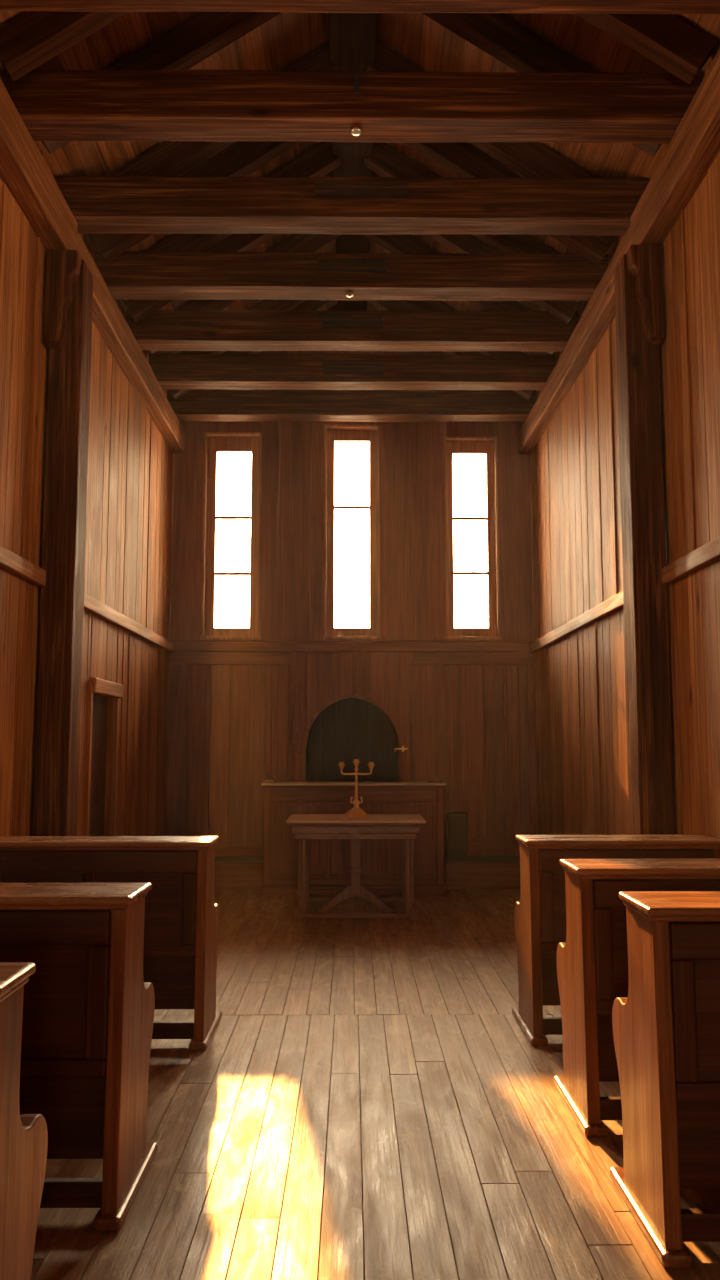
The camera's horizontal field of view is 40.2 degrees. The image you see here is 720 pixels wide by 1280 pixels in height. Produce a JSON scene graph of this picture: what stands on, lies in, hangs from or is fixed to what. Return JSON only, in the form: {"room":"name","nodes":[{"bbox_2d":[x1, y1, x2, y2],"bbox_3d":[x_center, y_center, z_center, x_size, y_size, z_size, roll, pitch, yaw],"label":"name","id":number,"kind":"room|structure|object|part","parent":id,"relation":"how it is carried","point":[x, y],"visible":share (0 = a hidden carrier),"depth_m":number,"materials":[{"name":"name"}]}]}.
{"room":"house of worship","nodes":[
{"label":"house of worship","id":0,"kind":"room"},
{"bbox_2d":[0,75,173,835],"bbox_3d":[-2.099,-0.831,3.145,0.231,5.320,15.112,0,-6,0],"label":"wall","id":1,"kind":"structure","parent":0,"point":[129,501],"depth_m":7.52,"materials":[{"name":"brown wood"}]},
{"bbox_2d":[0,545,45,585],"bbox_3d":[-1.951,-0.949,0.900,0.056,0.105,10.620,0,-6,0],"label":"trim","id":2,"kind":"structure","parent":1,"relation":"attached to","point":[11,561],"depth_m":5.74,"materials":[{"name":"wood"}]},
{"bbox_2d":[0,78,77,250],"bbox_3d":[-1.912,-3.194,1.190,0.181,0.295,10.720,0,-6,0],"label":"wall plate","id":3,"kind":"object","parent":1,"relation":"attached to","point":[24,171],"visible":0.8,"depth_m":5.70,"materials":[{"name":"brown wood"}]},
{"bbox_2d":[0,0,719,13],"bbox_3d":[-0.034,-3.125,4.575,3.900,0.283,0.244,0,-6,0],"label":"tie beam","id":4,"kind":"structure","parent":3,"relation":"on","point":[304,6],"depth_m":4.63,"materials":[{"name":"brown wood"}]},
{"bbox_2d":[84,677,122,835],"bbox_3d":[-2.062,1.323,7.727,0.163,2.008,0.900,0,-6,0],"label":"door frame","id":5,"kind":"structure","parent":1,"relation":"in","point":[97,704],"depth_m":7.93,"materials":[{"name":"brown wood"}]},
{"bbox_3d":[-2.122,1.376,7.721,0.043,1.900,0.836,0,-6,0],"label":"panel","id":6,"kind":"part","parent":5,"relation":"part of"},
{"bbox_2d":[84,593,173,652],"bbox_3d":[-2.014,-0.137,8.527,0.054,0.104,4.200,0,-6,0],"label":"trim","id":7,"kind":"structure","parent":1,"relation":"attached to","point":[91,604],"depth_m":8.34,"materials":[{"name":"wood"}]},
{"bbox_2d":[76,231,184,452],"bbox_3d":[-1.986,-2.410,8.691,0.153,0.263,4.355,0,-6,0],"label":"wall plate","id":8,"kind":"object","parent":1,"relation":"attached to","point":[107,317],"visible":0.8,"depth_m":8.29,"materials":[{"name":"brown wood"}]},
{"bbox_2d":[167,389,536,421],"bbox_3d":[-0.083,-2.494,10.491,3.900,0.285,0.243,0,-6,0],"label":"tie beam","id":9,"kind":"structure","parent":8,"relation":"on","point":[221,405],"depth_m":10.38,"materials":[{"name":"brown wood"}]},
{"bbox_2d":[170,303,537,855],"bbox_3d":[-0.087,-0.848,10.909,4.380,7.000,0.324,0,-6,0],"label":"wall","id":10,"kind":"structure","parent":0,"point":[226,730],"depth_m":10.68,"materials":[{"name":"wood"}]},
{"bbox_2d":[199,432,261,639],"bbox_3d":[-1.401,-1.138,10.823,0.654,2.306,0.215,0,-6,0],"label":"window","id":11,"kind":"structure","parent":10,"relation":"in","point":[215,445],"depth_m":10.85,"materials":[{"name":"brown wood"}]},
{"bbox_3d":[-1.401,-0.015,10.673,0.654,0.040,0.155,0,-6,0],"label":"sill","id":12,"kind":"part","parent":11,"relation":"part of","materials":[{"name":"brown wood"}]},
{"bbox_2d":[290,730,407,753],"bbox_3d":[-0.116,1.092,10.525,1.260,0.260,0.044,0,-6,0],"label":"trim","id":13,"kind":"structure","parent":10,"relation":"attached to","point":[295,736],"depth_m":10.52,"materials":[{"name":"wood"}]},
{"bbox_2d":[165,665,537,855],"bbox_3d":[-0.086,1.307,10.512,3.940,2.090,0.027,0,-6,0],"label":"trim","id":14,"kind":"structure","parent":10,"relation":"attached to","point":[178,674],"depth_m":10.52,"materials":[{"name":"wood"}]},
{"bbox_2d":[169,640,533,855],"bbox_3d":[-0.086,1.149,10.517,3.940,2.305,0.060,0,-6,0],"label":"trim","id":15,"kind":"structure","parent":10,"relation":"attached to","point":[186,652],"depth_m":10.62,"materials":[{"name":"wood"}]},
{"bbox_2d":[306,697,398,780],"bbox_3d":[-0.083,1.591,10.679,1.040,2.100,0.104,0,-6,0],"label":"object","id":16,"kind":"structure","parent":10,"relation":"in","point":[347,730],"depth_m":10.69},
{"bbox_2d":[323,425,381,639],"bbox_3d":[-0.086,-1.182,10.838,0.636,2.396,0.215,0,-6,0],"label":"window","id":17,"kind":"structure","parent":10,"relation":"in","point":[330,436],"depth_m":10.87,"materials":[{"name":"brown wood"}]},
{"bbox_3d":[-0.086,-0.014,10.684,0.636,0.040,0.155,0,-6,0],"label":"sill","id":18,"kind":"part","parent":17,"relation":"part of","materials":[{"name":"brown wood"}]},
{"bbox_2d":[303,694,401,747],"bbox_3d":[-0.081,0.867,10.564,1.060,0.581,0.026,0,-6,0],"label":"trim","id":19,"kind":"structure","parent":10,"relation":"attached to","point":[383,709],"depth_m":10.56,"materials":[{"name":"wood"}]},
{"bbox_2d":[214,862,519,888],"bbox_3d":[-0.086,2.475,10.368,3.940,0.275,0.095,0,-6,0],"label":"baseboard","id":20,"kind":"structure","parent":10,"relation":"attached to","point":[228,875],"depth_m":10.34,"materials":[{"name":"wood"}]},
{"bbox_2d":[215,856,519,861],"bbox_3d":[-0.086,2.311,10.406,3.940,0.059,0.045,0,-6,0],"label":"trim","id":21,"kind":"structure","parent":10,"relation":"attached to","point":[217,858],"depth_m":10.39,"materials":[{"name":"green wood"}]},
{"bbox_2d":[395,746,406,751],"bbox_3d":[0.433,1.161,10.509,0.139,0.060,0.057,1,-6,-8],"label":"door handle","id":22,"kind":"object","parent":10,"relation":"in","point":[402,748],"depth_m":10.49,"materials":[{"name":"gold metal"}]},
{"bbox_2d":[446,812,466,855],"bbox_3d":[1.022,2.043,10.369,0.215,0.455,0.113,0,-6,0],"label":"panel","id":23,"kind":"object","parent":10,"relation":"attached to","point":[456,821],"visible":1,"depth_m":10.33,"materials":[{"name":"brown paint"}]},
{"bbox_2d":[444,436,501,639],"bbox_3d":[1.223,-1.116,10.842,0.608,2.266,0.215,0,-6,0],"label":"window","id":24,"kind":"structure","parent":10,"relation":"in","point":[450,448],"depth_m":10.86,"materials":[{"name":"brown wood"}]},
{"bbox_3d":[1.224,-0.013,10.694,0.608,0.040,0.155,0,-6,0],"label":"sill","id":25,"kind":"part","parent":24,"relation":"part of","materials":[{"name":"brown wood"}]},
{"bbox_2d":[0,11,719,392],"bbox_3d":[-0.026,-4.003,3.594,5.000,1.715,15.900,0,-6,0],"label":"ceiling","id":26,"kind":"structure","parent":0,"point":[286,37],"depth_m":6.54,"materials":[{"name":"wood"}]},
{"bbox_2d":[0,11,126,80],"bbox_3d":[-1.033,-3.696,5.333,1.893,1.359,0.134,0,-6,0],"label":"rafter","id":27,"kind":"object","parent":26,"relation":"attached to","point":[34,38],"visible":0.84,"depth_m":5.22,"materials":[{"name":"brown wood"}]},
{"bbox_2d":[41,12,281,153],"bbox_3d":[-1.039,-3.627,5.989,1.896,1.359,0.135,0,-6,0],"label":"rafter","id":28,"kind":"object","parent":26,"relation":"attached to","point":[201,35],"visible":0.44,"depth_m":5.93,"materials":[{"name":"brown wood"}]},
{"bbox_2d":[88,141,301,262],"bbox_3d":[-1.050,-3.483,7.342,1.895,1.359,0.134,0,-6,0],"label":"rafter","id":29,"kind":"object","parent":26,"relation":"attached to","point":[241,158],"visible":0.46,"depth_m":7.29,"materials":[{"name":"brown wood"}]},
{"bbox_2d":[109,40,337,176],"bbox_3d":[-1.046,-3.531,6.885,1.895,1.359,0.135,0,-6,0],"label":"rafter","id":30,"kind":"object","parent":26,"relation":"attached to","point":[169,158],"visible":0.31,"depth_m":6.81,"materials":[{"name":"brown wood"}]},
{"bbox_2d":[121,171,332,322],"bbox_3d":[-1.059,-3.372,8.376,1.895,1.362,0.134,0,-6,0],"label":"rafter","id":31,"kind":"object","parent":26,"relation":"attached to","point":[138,309],"visible":0.3,"depth_m":8.31,"materials":[{"name":"brown wood"}]},
{"bbox_2d":[124,142,339,299],"bbox_3d":[-1.055,-3.416,7.958,1.896,1.358,0.136,0,-6,0],"label":"rafter","id":32,"kind":"object","parent":26,"relation":"attached to","point":[318,161],"visible":0.3,"depth_m":7.94,"materials":[{"name":"brown wood"}]},
{"bbox_2d":[180,300,305,353],"bbox_3d":[-1.071,-3.210,9.887,1.894,1.361,0.133,0,-6,0],"label":"rafter","id":33,"kind":"object","parent":26,"relation":"attached to","point":[264,304],"visible":0.06,"depth_m":9.84,"materials":[{"name":"brown wood"}]},
{"bbox_2d":[150,234,341,353],"bbox_3d":[-1.063,-3.301,9.042,1.896,1.360,0.134,0,-6,-1],"label":"rafter","id":34,"kind":"object","parent":26,"relation":"attached to","point":[294,242],"visible":0.24,"depth_m":9.01,"materials":[{"name":"brown wood"}]},
{"bbox_2d":[169,300,330,398],"bbox_3d":[-1.074,-3.174,10.235,1.895,1.357,0.135,0,-6,-1],"label":"rafter","id":35,"kind":"object","parent":26,"relation":"attached to","point":[308,305],"visible":0.16,"depth_m":10.20,"materials":[{"name":"brown wood"}]},
{"bbox_2d":[328,13,376,310],"bbox_3d":[-0.025,-4.525,3.550,0.328,0.319,15.100,0,-6,0],"label":"ridge beam","id":36,"kind":"structure","parent":26,"relation":"attached to","point":[352,36],"depth_m":6.84,"materials":[{"name":"brown wood"}]},
{"bbox_2d":[373,300,534,400],"bbox_3d":[0.914,-3.172,10.253,1.895,1.357,0.135,0,-6,-1],"label":"rafter","id":37,"kind":"object","parent":26,"relation":"attached to","point":[388,304],"visible":0.1,"depth_m":10.21,"materials":[{"name":"brown wood"}]},
{"bbox_2d":[365,234,553,354],"bbox_3d":[0.923,-3.299,9.059,1.896,1.360,0.134,0,-6,-1],"label":"rafter","id":38,"kind":"object","parent":26,"relation":"attached to","point":[394,243],"visible":0.17,"depth_m":9.02,"materials":[{"name":"brown wood"}]},
{"bbox_2d":[398,300,525,354],"bbox_3d":[0.916,-3.208,9.904,1.894,1.361,0.133,0,-6,0],"label":"rafter","id":39,"kind":"object","parent":26,"relation":"attached to","point":[415,305],"visible":0.06,"depth_m":9.85,"materials":[{"name":"brown wood"}]},
{"bbox_2d":[365,142,579,301],"bbox_3d":[0.932,-3.414,7.975,1.896,1.358,0.136,0,-6,0],"label":"rafter","id":40,"kind":"object","parent":26,"relation":"attached to","point":[386,161],"visible":0.23,"depth_m":7.94,"materials":[{"name":"brown wood"}]},
{"bbox_2d":[372,171,581,323],"bbox_3d":[0.929,-3.371,8.392,1.895,1.362,0.134,0,-6,0],"label":"rafter","id":41,"kind":"object","parent":26,"relation":"attached to","point":[564,310],"visible":0.19,"depth_m":8.32,"materials":[{"name":"brown wood"}]},
{"bbox_2d":[367,40,594,177],"bbox_3d":[0.941,-3.529,6.901,1.895,1.359,0.135,0,-6,0],"label":"rafter","id":42,"kind":"object","parent":26,"relation":"attached to","point":[528,159],"visible":0.28,"depth_m":6.83,"materials":[{"name":"brown wood"}]},
{"bbox_2d":[405,142,615,264],"bbox_3d":[0.937,-3.481,7.358,1.895,1.359,0.134,0,-6,0],"label":"rafter","id":43,"kind":"object","parent":26,"relation":"attached to","point":[461,159],"visible":0.32,"depth_m":7.30,"materials":[{"name":"brown wood"}]},
{"bbox_2d":[423,13,661,156],"bbox_3d":[0.948,-3.625,6.007,1.896,1.359,0.135,0,-6,0],"label":"rafter","id":44,"kind":"object","parent":26,"relation":"attached to","point":[501,36],"visible":0.44,"depth_m":5.95,"materials":[{"name":"brown wood"}]},
{"bbox_2d":[574,13,716,84],"bbox_3d":[0.953,-3.694,5.350,1.893,1.359,0.134,0,-6,0],"label":"rafter","id":45,"kind":"object","parent":26,"relation":"attached to","point":[666,40],"visible":0.88,"depth_m":5.25,"materials":[{"name":"brown wood"}]},
{"bbox_2d":[31,889,719,1279],"bbox_3d":[-0.025,1.879,2.917,4.540,0.121,15.800,0,-6,0],"label":"floor","id":46,"kind":"structure","parent":0,"point":[476,1165],"depth_m":3.83,"materials":[{"name":"wood"}]},
{"bbox_2d":[0,962,47,1279],"bbox_3d":[-1.336,1.224,2.104,1.210,1.012,0.605,0,-6,0],"label":"pew","id":47,"kind":"object","parent":46,"relation":"on","point":[24,1137],"visible":1,"depth_m":2.16,"materials":[{"name":"brown wood"}]},
{"bbox_3d":[-1.333,0.745,2.057,1.178,0.018,0.326,0,-6,0],"label":"cap moulding","id":48,"kind":"part","parent":47,"relation":"part of","materials":[{"name":"brown wood"}]},
{"bbox_3d":[-1.331,0.723,2.054,1.202,0.027,0.350,0,-6,0],"label":"cap rail","id":49,"kind":"part","parent":47,"relation":"part of","materials":[{"name":"brown wood"}]},
{"bbox_2d":[32,250,93,835],"bbox_3d":[-1.900,-0.164,6.223,0.214,4.645,0.372,0,-6,0],"label":"timber post","id":50,"kind":"object","parent":46,"relation":"on","point":[69,281],"visible":0.75,"depth_m":6.23,"materials":[{"name":"brown wood"}]},
{"bbox_2d":[0,882,157,1230],"bbox_3d":[-1.347,1.362,3.397,1.210,1.012,0.605,0,-6,0],"label":"pew","id":51,"kind":"object","parent":46,"relation":"on","point":[88,1018],"visible":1,"depth_m":3.19,"materials":[{"name":"brown wood"}]},
{"bbox_3d":[-1.347,0.934,3.192,1.070,0.110,0.022,0,-6,0],"label":"rail","id":52,"kind":"part","parent":51,"relation":"part of","materials":[{"name":"wood"}]},
{"bbox_3d":[-1.347,1.138,3.197,1.070,0.515,0.030,0,-6,0],"label":"panel","id":53,"kind":"part","parent":51,"relation":"part of","materials":[{"name":"wood"}]},
{"bbox_3d":[-1.347,1.366,3.146,1.070,0.050,0.022,0,-6,0],"label":"rail","id":54,"kind":"part","parent":51,"relation":"part of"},
{"bbox_3d":[-1.344,0.883,3.349,1.178,0.018,0.326,0,-6,0],"label":"cap moulding","id":55,"kind":"part","parent":51,"relation":"part of","materials":[{"name":"brown wood"}]},
{"bbox_3d":[-1.342,0.861,3.347,1.202,0.027,0.350,0,-6,0],"label":"cap rail","id":56,"kind":"part","parent":51,"relation":"part of","materials":[{"name":"brown wood"}]},
{"bbox_3d":[-0.789,1.367,3.403,0.050,0.942,0.550,0,-6,0],"label":"panel","id":57,"kind":"part","parent":51,"relation":"part of","materials":[{"name":"brown wood"}]},
{"bbox_2d":[0,836,221,1050],"bbox_3d":[-1.361,1.554,5.196,1.210,1.012,0.605,0,-6,0],"label":"pew","id":58,"kind":"object","parent":46,"relation":"on","point":[182,916],"visible":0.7,"depth_m":4.98,"materials":[{"name":"brown wood"}]},
{"bbox_3d":[-1.361,1.125,4.992,1.070,0.110,0.022,0,-6,0],"label":"rail","id":59,"kind":"part","parent":58,"relation":"part of","materials":[{"name":"wood"}]},
{"bbox_3d":[-1.361,1.330,4.996,1.070,0.515,0.030,0,-6,0],"label":"panel","id":60,"kind":"part","parent":58,"relation":"part of","materials":[{"name":"wood"}]},
{"bbox_3d":[-1.359,1.075,5.149,1.178,0.018,0.326,0,-6,0],"label":"cap moulding","id":61,"kind":"part","parent":58,"relation":"part of","materials":[{"name":"brown wood"}]},
{"bbox_3d":[-1.357,1.053,5.146,1.202,0.027,0.350,0,-6,0],"label":"cap rail","id":62,"kind":"part","parent":58,"relation":"part of","materials":[{"name":"brown wood"}]},
{"bbox_3d":[-1.361,1.558,4.946,1.070,0.050,0.022,0,-6,0],"label":"rail","id":63,"kind":"part","parent":58,"relation":"part of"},
{"bbox_3d":[-0.803,1.559,5.203,0.050,0.942,0.550,0,-6,0],"label":"panel","id":64,"kind":"part","parent":58,"relation":"part of","materials":[{"name":"brown wood"}]},
{"bbox_2d":[261,781,445,894],"bbox_3d":[-0.064,2.028,10.147,1.880,1.118,0.430,0,-6,0],"label":"altar","id":65,"kind":"object","parent":46,"relation":"on","point":[329,859],"visible":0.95,"depth_m":9.98,"materials":[{"name":"wood"}]},
{"bbox_2d":[264,779,273,782],"bbox_3d":[-0.933,1.444,10.117,0.100,0.036,0.100,0,-6,0],"label":"ornament","id":66,"kind":"object","parent":65,"relation":"on","point":[266,780],"visible":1,"depth_m":10.08,"materials":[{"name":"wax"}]},
{"bbox_3d":[-0.640,2.024,9.975,0.475,0.730,0.012,0,-6,0],"label":"panel moulding","id":67,"kind":"part","parent":65,"relation":"part of","materials":[{"name":"wood"}]},
{"bbox_3d":[-0.062,2.437,9.932,1.680,0.060,0.030,0,-6,0],"label":"rail","id":68,"kind":"part","parent":65,"relation":"part of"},
{"bbox_3d":[-0.062,1.571,10.025,1.680,0.140,0.030,0,-6,0],"label":"rail","id":69,"kind":"part","parent":65,"relation":"part of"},
{"bbox_3d":[-0.064,1.512,10.200,1.846,0.025,0.394,0,-6,0],"label":"ledge moulding","id":70,"kind":"part","parent":65,"relation":"part of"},
{"bbox_3d":[-0.057,2.024,9.979,0.510,0.730,0.012,0,-6,0],"label":"panel moulding","id":71,"kind":"part","parent":65,"relation":"part of","materials":[{"name":"wood"}]},
{"bbox_3d":[0.520,2.025,9.984,0.465,0.730,0.012,0,-6,0],"label":"panel moulding","id":72,"kind":"part","parent":65,"relation":"part of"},
{"bbox_2d":[286,814,425,919],"bbox_3d":[-0.038,2.022,8.845,1.210,0.855,0.740,0,-6,0],"label":"altar table","id":73,"kind":"object","parent":46,"relation":"on","point":[305,827],"visible":1,"depth_m":8.56,"materials":[{"name":"brown wood"}]},
{"bbox_3d":[-0.488,2.022,8.563,0.045,0.675,0.045,0,-6,0],"label":"leg","id":74,"kind":"part","parent":73,"relation":"part of","materials":[{"name":"brown wood"}]},
{"bbox_3d":[-0.493,2.081,9.120,0.045,0.675,0.045,0,-6,0],"label":"leg","id":75,"kind":"part","parent":73,"relation":"part of","materials":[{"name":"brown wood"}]},
{"bbox_3d":[-0.038,1.639,8.886,1.170,0.025,0.700,0,-6,0],"label":"moulding","id":76,"kind":"part","parent":73,"relation":"part of","materials":[{"name":"brown wood"}]},
{"bbox_2d":[338,759,374,817],"bbox_3d":[-0.032,1.337,8.890,0.294,0.517,0.214,-4,-7,31],"label":"candelabrum","id":77,"kind":"object","parent":73,"relation":"on","point":[356,812],"visible":1,"depth_m":8.88,"materials":[{"name":"gold metal"}]},
{"bbox_2d":[338,762,344,769],"bbox_3d":[-0.167,1.142,8.908,0.068,0.075,0.067,0,-6,0],"label":"candle cup","id":78,"kind":"object","parent":77,"relation":"on","point":[341,764],"depth_m":8.89,"materials":[{"name":"gold metal"}]},
{"bbox_3d":[-0.103,1.194,8.903,0.142,0.051,0.019,0,-6,0],"label":"arm","id":79,"kind":"part","parent":77,"relation":"part of","materials":[{"name":"gold metal"}]},
{"bbox_3d":[-0.033,1.328,8.889,0.068,0.370,0.068,0,-6,0],"label":"stem","id":80,"kind":"part","parent":77,"relation":"part of","materials":[{"name":"gold metal"}]},
{"bbox_2d":[353,759,359,766],"bbox_3d":[-0.033,1.117,8.912,0.068,0.075,0.067,0,-6,0],"label":"candle cup","id":81,"kind":"object","parent":77,"relation":"on","point":[356,762],"depth_m":8.89,"materials":[{"name":"gold metal"}]},
{"bbox_3d":[0.038,1.195,8.904,0.142,0.051,0.019,0,-6,0],"label":"arm","id":82,"kind":"part","parent":77,"relation":"part of","materials":[{"name":"gold metal"}]},
{"bbox_2d":[367,762,374,769],"bbox_3d":[0.101,1.142,8.910,0.068,0.075,0.067,0,-6,0],"label":"candle cup","id":83,"kind":"object","parent":77,"relation":"on","point":[371,765],"depth_m":8.89,"materials":[{"name":"gold metal"}]},
{"bbox_3d":[0.412,2.082,9.127,0.045,0.675,0.045,0,-6,0],"label":"leg","id":84,"kind":"part","parent":73,"relation":"part of","materials":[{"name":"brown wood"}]},
{"bbox_3d":[0.417,2.022,8.570,0.045,0.675,0.045,0,-6,0],"label":"leg","id":85,"kind":"part","parent":73,"relation":"part of","materials":[{"name":"brown wood"}]},
{"bbox_2d":[512,835,719,1045],"bbox_3d":[1.369,1.562,5.278,1.040,1.012,0.605,0,-6,0],"label":"pew","id":86,"kind":"object","parent":46,"relation":"on","point":[540,913],"visible":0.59,"depth_m":5.07,"materials":[{"name":"brown wood"}]},
{"bbox_3d":[0.896,1.567,5.276,0.050,0.942,0.550,0,-6,0],"label":"panel","id":87,"kind":"part","parent":86,"relation":"part of","materials":[{"name":"brown wood"}]},
{"bbox_3d":[1.373,1.567,5.028,0.900,0.050,0.022,0,-6,0],"label":"rail","id":88,"kind":"part","parent":86,"relation":"part of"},
{"bbox_3d":[1.366,1.062,5.228,1.032,0.027,0.350,0,-6,0],"label":"cap rail","id":89,"kind":"part","parent":86,"relation":"part of","materials":[{"name":"brown wood"}]},
{"bbox_3d":[1.368,1.084,5.231,1.008,0.018,0.326,0,-6,0],"label":"cap moulding","id":90,"kind":"part","parent":86,"relation":"part of","materials":[{"name":"brown wood"}]},
{"bbox_3d":[1.373,1.338,5.078,0.900,0.515,0.030,0,-6,0],"label":"panel","id":91,"kind":"part","parent":86,"relation":"part of","materials":[{"name":"wood"}]},
{"bbox_3d":[1.373,1.134,5.074,0.900,0.110,0.022,0,-6,0],"label":"rail","id":92,"kind":"part","parent":86,"relation":"part of","materials":[{"name":"wood"}]},
{"bbox_3d":[1.846,1.568,5.284,0.050,0.942,0.550,0,-6,0],"label":"panel","id":93,"kind":"part","parent":86,"relation":"part of","materials":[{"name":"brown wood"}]},
{"bbox_2d":[554,859,719,1136],"bbox_3d":[1.378,1.440,4.135,1.040,1.012,0.605,0,-6,0],"label":"pew","id":94,"kind":"object","parent":46,"relation":"on","point":[592,963],"visible":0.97,"depth_m":3.92,"materials":[{"name":"brown wood"}]},
{"bbox_3d":[0.905,1.445,4.133,0.050,0.942,0.550,0,-6,0],"label":"panel","id":95,"kind":"part","parent":94,"relation":"part of","materials":[{"name":"brown wood"}]},
{"bbox_3d":[1.382,1.445,3.884,0.900,0.050,0.022,0,-6,0],"label":"rail","id":96,"kind":"part","parent":94,"relation":"part of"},
{"bbox_3d":[1.375,0.940,4.085,1.032,0.027,0.350,0,-6,0],"label":"cap rail","id":97,"kind":"part","parent":94,"relation":"part of","materials":[{"name":"brown wood"}]},
{"bbox_3d":[1.377,0.962,4.087,1.008,0.018,0.326,0,-6,0],"label":"cap moulding","id":98,"kind":"part","parent":94,"relation":"part of","materials":[{"name":"brown wood"}]},
{"bbox_3d":[1.382,1.012,3.930,0.900,0.110,0.022,0,-6,0],"label":"rail","id":99,"kind":"part","parent":94,"relation":"part of","materials":[{"name":"wood"}]},
{"bbox_3d":[1.382,1.216,3.935,0.900,0.515,0.030,0,-6,0],"label":"panel","id":100,"kind":"part","parent":94,"relation":"part of","materials":[{"name":"wood"}]},
{"bbox_2d":[614,244,674,834],"bbox_3d":[1.800,-0.171,6.153,0.216,4.645,0.371,0,-6,0],"label":"timber post","id":101,"kind":"object","parent":46,"relation":"on","point":[638,278],"visible":0.78,"depth_m":6.16,"materials":[{"name":"brown wood"}]},
{"bbox_2d":[610,891,719,1267],"bbox_3d":[1.386,1.340,3.190,1.040,1.012,0.605,0,-6,0],"label":"pew","id":102,"kind":"object","parent":46,"relation":"on","point":[666,1032],"visible":1,"depth_m":2.98,"materials":[{"name":"brown wood"}]},
{"bbox_3d":[0.913,1.345,3.188,0.050,0.942,0.550,0,-6,0],"label":"panel","id":103,"kind":"part","parent":102,"relation":"part of","materials":[{"name":"brown wood"}]},
{"bbox_3d":[1.383,0.839,3.140,1.032,0.027,0.350,0,-6,0],"label":"cap rail","id":104,"kind":"part","parent":102,"relation":"part of","materials":[{"name":"brown wood"}]},
{"bbox_3d":[1.385,0.861,3.143,1.008,0.018,0.326,0,-6,0],"label":"cap moulding","id":105,"kind":"part","parent":102,"relation":"part of","materials":[{"name":"brown wood"}]},
{"bbox_3d":[1.390,1.116,2.990,0.900,0.515,0.030,0,-6,0],"label":"panel","id":106,"kind":"part","parent":102,"relation":"part of","materials":[{"name":"wood"}]},
{"bbox_3d":[1.390,0.912,2.986,0.900,0.110,0.022,0,-6,0],"label":"rail","id":107,"kind":"part","parent":102,"relation":"part of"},
{"bbox_3d":[1.390,1.344,2.939,0.900,0.050,0.022,0,-6,0],"label":"rail","id":108,"kind":"part","parent":102,"relation":"part of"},
{"bbox_2d":[530,44,719,838],"bbox_3d":[2.050,-0.828,3.172,0.231,5.320,15.100,0,-6,0],"label":"wall","id":109,"kind":"structure","parent":0,"point":[582,759],"depth_m":7.38,"materials":[{"name":"brown wood"}]},
{"bbox_2d":[56,176,646,235],"bbox_3d":[-0.051,-2.909,6.595,3.900,0.284,0.259,0,-6,0],"label":"tie beam","id":110,"kind":"structure","parent":109,"relation":"attached to","point":[98,204],"depth_m":6.49,"materials":[{"name":"brown wood"}]},
{"bbox_2d":[315,180,407,198],"bbox_3d":[0.010,-2.962,6.483,0.608,0.119,0.024,0,-6,0],"label":"vent grille","id":111,"kind":"object","parent":110,"relation":"attached to","point":[324,189],"depth_m":6.48,"materials":[{"name":"brown wood"}]},
{"bbox_2d":[96,251,607,300],"bbox_3d":[-0.059,-2.794,7.589,3.900,0.305,0.260,0,-6,0],"label":"tie beam","id":112,"kind":"structure","parent":109,"relation":"attached to","point":[136,275],"depth_m":7.48,"materials":[{"name":"brown wood"}]},
{"bbox_2d":[317,257,386,273],"bbox_3d":[-0.058,-2.839,7.475,0.528,0.124,0.024,0,-6,0],"label":"vent grille","id":113,"kind":"object","parent":112,"relation":"attached to","point":[325,265],"depth_m":7.47,"materials":[{"name":"brown wood"}]},
{"bbox_2d":[126,310,577,351],"bbox_3d":[-0.067,-2.696,8.584,3.900,0.286,0.259,0,-6,0],"label":"tie beam","id":114,"kind":"structure","parent":109,"relation":"attached to","point":[161,330],"depth_m":8.48,"materials":[{"name":"brown wood"}]},
{"bbox_2d":[322,315,382,328],"bbox_3d":[-0.066,-2.733,8.469,0.528,0.124,0.024,0,-6,0],"label":"vent grille","id":115,"kind":"object","parent":114,"relation":"attached to","point":[328,321],"depth_m":8.46,"materials":[{"name":"brown wood"}]},
{"bbox_2d":[149,353,554,389],"bbox_3d":[-0.075,-2.595,9.538,3.900,0.284,0.259,0,-6,0],"label":"tie beam","id":116,"kind":"structure","parent":109,"relation":"attached to","point":[173,371],"depth_m":9.43,"materials":[{"name":"brown wood"}]},
{"bbox_2d":[323,361,383,375],"bbox_3d":[-0.064,-2.591,9.419,0.588,0.144,0.024,0,-6,0],"label":"vent grille","id":117,"kind":"object","parent":116,"relation":"attached to","point":[330,368],"depth_m":9.41,"materials":[{"name":"brown wood"}]},
{"bbox_2d":[519,224,630,453],"bbox_3d":[1.850,-2.412,8.672,0.155,0.262,4.455,0,-6,0],"label":"wall plate","id":118,"kind":"object","parent":109,"relation":"attached to","point":[599,312],"visible":0.76,"depth_m":8.26,"materials":[{"name":"brown wood"}]},
{"bbox_2d":[530,591,622,652],"bbox_3d":[1.876,-0.139,8.508,0.054,0.104,4.300,0,-6,0],"label":"trim","id":119,"kind":"structure","parent":109,"relation":"attached to","point":[613,604],"depth_m":8.25,"materials":[{"name":"wood"}]},
{"bbox_2d":[630,48,719,245],"bbox_3d":[1.898,-3.196,1.171,0.185,0.297,10.620,0,-6,0],"label":"wall plate","id":120,"kind":"object","parent":109,"relation":"attached to","point":[694,146],"visible":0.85,"depth_m":5.54,"materials":[{"name":"brown wood"}]},
{"bbox_2d":[1,69,701,143],"bbox_3d":[-0.042,-3.009,5.575,3.900,0.305,0.250,0,-6,0],"label":"tie beam","id":121,"kind":"structure","parent":120,"relation":"on","point":[204,104],"depth_m":5.47,"materials":[{"name":"brown wood"}]},
{"bbox_3d":[-0.018,-3.093,5.466,0.026,0.120,0.014,0,-6,0],"label":"slot plate","id":122,"kind":"part","parent":121,"relation":"part of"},
{"bbox_2d":[662,536,719,584],"bbox_3d":[1.939,-0.952,0.882,0.055,0.104,10.520,0,-6,0],"label":"trim","id":123,"kind":"structure","parent":109,"relation":"attached to","point":[709,552],"depth_m":5.57,"materials":[{"name":"wood"}]}
]}

